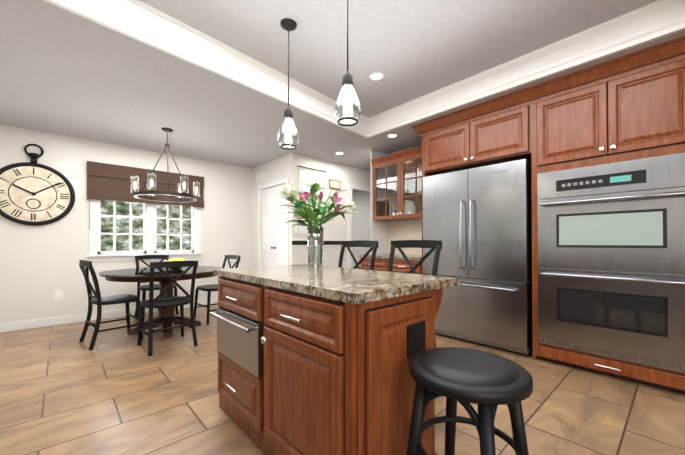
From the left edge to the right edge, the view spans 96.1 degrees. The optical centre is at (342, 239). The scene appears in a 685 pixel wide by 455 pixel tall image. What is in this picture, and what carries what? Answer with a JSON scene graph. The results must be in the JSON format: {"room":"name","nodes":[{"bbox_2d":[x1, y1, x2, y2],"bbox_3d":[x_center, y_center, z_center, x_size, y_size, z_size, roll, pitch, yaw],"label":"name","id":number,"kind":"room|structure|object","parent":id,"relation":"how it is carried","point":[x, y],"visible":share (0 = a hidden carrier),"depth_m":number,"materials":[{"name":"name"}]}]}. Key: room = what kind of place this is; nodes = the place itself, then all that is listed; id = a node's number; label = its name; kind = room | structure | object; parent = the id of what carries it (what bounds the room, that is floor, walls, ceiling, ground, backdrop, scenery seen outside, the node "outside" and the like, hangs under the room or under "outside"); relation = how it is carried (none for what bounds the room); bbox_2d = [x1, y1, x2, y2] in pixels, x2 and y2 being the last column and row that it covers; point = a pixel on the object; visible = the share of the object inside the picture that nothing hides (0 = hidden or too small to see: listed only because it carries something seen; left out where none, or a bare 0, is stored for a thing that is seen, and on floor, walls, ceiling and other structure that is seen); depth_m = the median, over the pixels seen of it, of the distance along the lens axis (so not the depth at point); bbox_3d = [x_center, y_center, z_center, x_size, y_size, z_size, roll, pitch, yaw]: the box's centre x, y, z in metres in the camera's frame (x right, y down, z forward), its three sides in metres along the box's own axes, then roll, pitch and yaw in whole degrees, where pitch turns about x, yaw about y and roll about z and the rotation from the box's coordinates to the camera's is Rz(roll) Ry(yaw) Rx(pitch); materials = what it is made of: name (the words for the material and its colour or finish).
{"room":"kitchen","nodes":[
{"label":"kitchen","id":0,"kind":"room"},
{"bbox_2d":[0,125,251,322],"bbox_3d":[-3.830,-0.134,3.953,5.830,2.470,0.120,1,-1,-42],"label":"wall","id":1,"kind":"structure","parent":0,"point":[39,265],"depth_m":4.14,"materials":[{"name":"paint"}]},
{"bbox_2d":[0,144,74,225],"bbox_3d":[-3.836,-0.688,3.825,0.784,1.019,0.104,1,-1,-42],"label":"wall clock","id":2,"kind":"object","parent":1,"relation":"attached to","point":[33,192],"visible":1,"depth_m":3.82,"materials":[{"name":"black paint"}]},
{"bbox_2d":[55,290,62,299],"bbox_3d":[-3.681,0.712,3.993,0.075,0.120,0.009,1,-1,-42],"label":"outlet","id":3,"kind":"object","parent":1,"relation":"attached to","point":[58,294],"visible":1,"depth_m":3.99,"materials":[{"name":"white plastic"}]},
{"bbox_2d":[0,298,217,332],"bbox_3d":[-3.063,1.051,4.549,3.680,0.108,0.015,1,-1,-42],"label":"baseboard","id":4,"kind":"structure","parent":1,"relation":"attached to","point":[33,323],"depth_m":4.03,"materials":[{"name":"white wood"}]},
{"bbox_2d":[87,199,202,260],"bbox_3d":[-2.942,-0.374,4.718,1.500,1.345,0.150,1,-1,-42],"label":"window","id":5,"kind":"structure","parent":1,"relation":"in","point":[149,233],"depth_m":4.67,"materials":[{"name":"white wood"}]},
{"bbox_2d":[87,161,203,228],"bbox_3d":[-2.894,-0.602,4.668,1.520,0.920,0.048,1,-1,-42],"label":"bamboo roman shade","id":6,"kind":"object","parent":5,"relation":"attached to","point":[108,182],"visible":0.79,"depth_m":4.47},
{"bbox_2d":[252,153,296,266],"bbox_3d":[-1.211,-0.120,5.334,0.100,2.470,1.370,1,-1,-42],"label":"wall","id":7,"kind":"structure","parent":0,"point":[285,166],"depth_m":5.20,"materials":[{"name":"paint"}]},
{"bbox_2d":[256,171,266,182],"bbox_3d":[-1.459,-1.134,5.530,0.014,0.160,0.360,1,-1,-42],"label":"air vent","id":8,"kind":"object","parent":7,"relation":"in","point":[261,176],"visible":1,"depth_m":5.51,"materials":[{"name":"white"}]},
{"bbox_2d":[258,177,288,266],"bbox_3d":[-1.172,0.064,5.246,0.078,2.100,1.010,1,-1,-42],"label":"door","id":9,"kind":"structure","parent":7,"relation":"attached to","point":[275,238],"depth_m":5.25,"materials":[{"name":"white wood"}]},
{"bbox_2d":[297,154,370,267],"bbox_3d":[0.499,-0.114,6.034,3.370,2.470,0.100,1,-1,-42],"label":"wall","id":10,"kind":"structure","parent":0,"point":[336,228],"depth_m":5.38,"materials":[{"name":"paint"}]},
{"bbox_2d":[298,166,326,233],"bbox_3d":[-0.498,-0.628,5.032,0.580,1.079,0.044,1,-1,-42],"label":"window shade","id":11,"kind":"object","parent":10,"relation":"attached to","point":[303,176],"visible":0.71,"depth_m":4.95,"materials":[{"name":"white"}]},
{"bbox_2d":[292,240,348,245],"bbox_3d":[-0.320,0.048,5.209,1.250,0.100,0.012,1,-1,-42],"label":"band","id":12,"kind":"object","parent":10,"relation":"attached to","point":[325,242],"visible":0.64,"depth_m":5.22,"materials":[{"name":"brown metal"}]},
{"bbox_2d":[329,179,340,189],"bbox_3d":[-0.136,-0.965,5.380,0.260,0.160,0.022,1,-1,-42],"label":"picture frame","id":13,"kind":"object","parent":10,"relation":"attached to","point":[335,184],"visible":1,"depth_m":5.37,"materials":[{"name":"gold metal"}]},
{"bbox_2d":[348,183,370,267],"bbox_3d":[0.446,0.048,5.972,1.000,2.145,0.118,1,-1,-42],"label":"door frame","id":14,"kind":"structure","parent":10,"relation":"attached to","point":[357,187],"depth_m":5.62,"materials":[{"name":"white wood"}]},
{"bbox_2d":[0,305,684,454],"bbox_3d":[-0.509,1.120,2.801,9.200,0.060,11.600,1,-1,-42],"label":"floor","id":15,"kind":"structure","parent":0,"point":[64,390],"depth_m":2.03,"materials":[{"name":"tile"}]},
{"bbox_2d":[79,260,142,349],"bbox_3d":[-2.520,0.655,3.345,0.452,0.891,0.498,0,-1,40],"label":"dining chair","id":16,"kind":"object","parent":15,"relation":"on","point":[98,300],"visible":1,"depth_m":3.25,"materials":[{"name":"black paint"}]},
{"bbox_2d":[135,255,178,321],"bbox_3d":[-2.638,0.664,4.368,0.465,0.891,0.505,1,-1,-42],"label":"dining chair","id":17,"kind":"object","parent":15,"relation":"on","point":[143,288],"visible":0.38,"depth_m":4.35,"materials":[{"name":"black paint"}]},
{"bbox_2d":[98,266,223,337],"bbox_3d":[-2.170,0.735,3.794,1.320,0.730,1.320,1,-1,-42],"label":"round dining table","id":18,"kind":"object","parent":15,"relation":"on","point":[142,274],"visible":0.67,"depth_m":3.58,"materials":[{"name":"brown wood"}]},
{"bbox_2d":[167,258,184,268],"bbox_3d":[-2.148,0.302,3.953,0.300,0.133,0.300,1,-1,-42],"label":"bowl","id":19,"kind":"object","parent":18,"relation":"on","point":[177,259],"visible":0.35,"depth_m":3.95,"materials":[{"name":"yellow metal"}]},
{"bbox_2d":[137,261,197,355],"bbox_3d":[-1.808,0.653,3.191,0.465,0.891,0.505,1,-1,-42],"label":"dining chair","id":20,"kind":"object","parent":15,"relation":"on","point":[151,303],"visible":1,"depth_m":3.09,"materials":[{"name":"black paint"}]},
{"bbox_2d":[194,255,240,324],"bbox_3d":[-1.750,0.664,4.318,0.452,0.891,0.498,-1,-1,43],"label":"dining chair","id":21,"kind":"object","parent":15,"relation":"on","point":[211,287],"visible":0.58,"depth_m":4.28,"materials":[{"name":"black paint"}]},
{"bbox_2d":[210,272,441,454],"bbox_3d":[-0.195,0.653,1.690,0.540,0.852,1.282,1,-1,-42],"label":"base cabinet","id":22,"kind":"object","parent":15,"relation":"on","point":[313,360],"depth_m":1.25,"materials":[{"name":"brown wood"}]},
{"bbox_2d":[214,264,457,299],"bbox_3d":[-0.132,0.208,1.774,0.720,0.036,1.320,1,-1,-42],"label":"countertop","id":23,"kind":"structure","parent":22,"relation":"on","point":[348,283],"depth_m":1.46,"materials":[{"name":"beige stone"}]},
{"bbox_2d":[278,177,356,266],"bbox_3d":[-0.185,-0.121,2.344,0.669,0.630,0.550,1,-1,-42],"label":"vase","id":24,"kind":"object","parent":23,"relation":"on","point":[315,229],"visible":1,"depth_m":2.24,"materials":[{"name":"clear glass"}]},
{"bbox_2d":[338,240,377,269],"bbox_3d":[-0.011,0.547,2.652,0.498,1.089,0.472,1,-1,-42],"label":"bar chair","id":25,"kind":"object","parent":15,"relation":"on","point":[373,245],"visible":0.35,"depth_m":2.78,"materials":[{"name":"black paint"}]},
{"bbox_2d":[359,254,421,273],"bbox_3d":[0.816,0.659,4.255,0.683,0.890,1.015,1,-1,-42],"label":"base cabinet","id":26,"kind":"object","parent":15,"relation":"on","point":[400,264],"visible":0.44,"depth_m":4.03,"materials":[{"name":"brown wood"}]},
{"bbox_2d":[388,240,441,347],"bbox_3d":[0.393,0.543,2.208,0.498,1.089,0.472,1,-1,-42],"label":"bar chair","id":27,"kind":"object","parent":15,"relation":"on","point":[433,245],"visible":0.27,"depth_m":2.33,"materials":[{"name":"black paint"}]},
{"bbox_2d":[406,347,532,454],"bbox_3d":[0.430,0.743,1.063,0.390,0.665,0.390,1,-1,-42],"label":"backless stool","id":28,"kind":"object","parent":15,"relation":"on","point":[488,383],"visible":1,"depth_m":1.01,"materials":[{"name":"black paint"}]},
{"bbox_2d":[423,159,532,356],"bbox_3d":[1.526,0.178,3.408,0.729,1.835,1.090,1,-1,-42],"label":"refrigerator","id":29,"kind":"object","parent":15,"relation":"on","point":[477,221],"visible":0.83,"depth_m":3.08,"materials":[{"name":"silver metal"}]},
{"bbox_2d":[412,36,684,393],"bbox_3d":[2.189,-0.144,2.736,0.712,2.466,3.250,1,-1,-42],"label":"tall cabinet","id":30,"kind":"object","parent":15,"relation":"on","point":[631,106],"visible":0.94,"depth_m":2.54,"materials":[{"name":"brown wood"}]},
{"bbox_2d":[537,153,684,372],"bbox_3d":[2.251,0.160,2.574,0.702,1.511,0.950,1,-1,-42],"label":"double wall oven","id":31,"kind":"object","parent":30,"relation":"in","point":[611,260],"visible":1,"depth_m":2.34,"materials":[{"name":"silver metal"}]},
{"bbox_2d":[0,0,684,192],"bbox_3d":[-0.509,-1.515,2.827,9.200,0.270,11.600,1,-1,-42],"label":"ceiling","id":32,"kind":"structure","parent":0,"point":[63,72],"depth_m":2.59,"materials":[{"name":"paint"}]},
{"bbox_2d":[130,127,199,201],"bbox_3d":[-2.170,-0.940,3.811,0.738,0.859,0.708,1,-1,-42],"label":"ring chandelier","id":33,"kind":"object","parent":32,"relation":"hanging from","point":[180,192],"visible":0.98,"depth_m":3.69,"materials":[{"name":"brown metal"}]},
{"bbox_2d":[278,18,298,149],"bbox_3d":[-0.388,-1.109,2.216,0.152,0.892,0.152,1,-1,-42],"label":"pendant light","id":34,"kind":"object","parent":32,"relation":"hanging from","point":[288,24],"visible":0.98,"depth_m":2.20,"materials":[{"name":"clear glass"}]},
{"bbox_2d":[334,0,360,126],"bbox_3d":[0.030,-1.113,1.758,0.152,0.892,0.152,1,-1,-42],"label":"pendant light","id":35,"kind":"object","parent":32,"relation":"hanging from","point":[347,82],"visible":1,"depth_m":1.74,"materials":[{"name":"clear glass"}]},
{"bbox_2d":[44,0,684,137],"bbox_3d":[0.030,-1.467,1.791,3.570,0.183,3.014,1,-1,-42],"label":"crown molding","id":36,"kind":"structure","parent":32,"relation":"attached to","point":[143,22],"depth_m":2.44,"materials":[{"name":"white"}]},
{"bbox_2d":[369,72,384,80],"bbox_3d":[0.323,-1.546,2.909,0.150,0.004,0.150,1,-1,-42],"label":"recessed light","id":37,"kind":"object","parent":32,"relation":"in","point":[375,76],"visible":1,"depth_m":2.91,"materials":[{"name":"white"}]},
{"bbox_2d":[387,133,397,137],"bbox_3d":[0.651,-1.365,4.032,0.150,0.004,0.150,1,-1,-42],"label":"recessed light","id":38,"kind":"object","parent":32,"relation":"in","point":[393,135],"visible":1,"depth_m":4.02,"materials":[{"name":"white"}]},
{"bbox_2d":[352,191,370,268],"bbox_3d":[0.898,-0.095,8.022,0.100,2.470,4.400,1,-1,-42],"label":"wall","id":39,"kind":"structure","parent":0,"point":[361,223],"depth_m":8.36,"materials":[{"name":"paint"}]},
{"bbox_2d":[371,149,387,253],"bbox_3d":[0.575,-0.126,4.741,0.400,2.470,0.012,1,-1,-42],"label":"wall","id":40,"kind":"structure","parent":0,"point":[379,231],"depth_m":4.71,"materials":[{"name":"paint"}]},
{"bbox_3d":[3.556,-0.138,3.476,2.300,2.470,5.900,1,-1,-42],"label":"wall","id":41,"kind":"structure","parent":0,"visible":0},
{"bbox_2d":[371,146,421,221],"bbox_3d":[0.914,-0.750,4.358,0.416,0.910,1.015,1,-1,-42],"label":"upper cabinet","id":42,"kind":"object","parent":41,"relation":"attached to","point":[397,186],"visible":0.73,"depth_m":4.43,"materials":[{"name":"brown wood"}]},
{"bbox_2d":[388,220,421,254],"bbox_3d":[1.064,-0.039,4.487,0.017,0.506,1.015,1,-1,-42],"label":"tile backsplash","id":43,"kind":"structure","parent":41,"relation":"attached to","point":[406,230],"depth_m":4.61,"materials":[{"name":"white tile"}]},
{"label":"outside","id":44,"kind":"structure","parent":0,"visible":0},
{"bbox_2d":[101,200,191,250],"bbox_3d":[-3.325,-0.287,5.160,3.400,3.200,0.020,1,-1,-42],"label":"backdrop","id":45,"kind":"structure","parent":44,"point":[122,226],"depth_m":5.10,"materials":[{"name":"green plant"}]}
]}

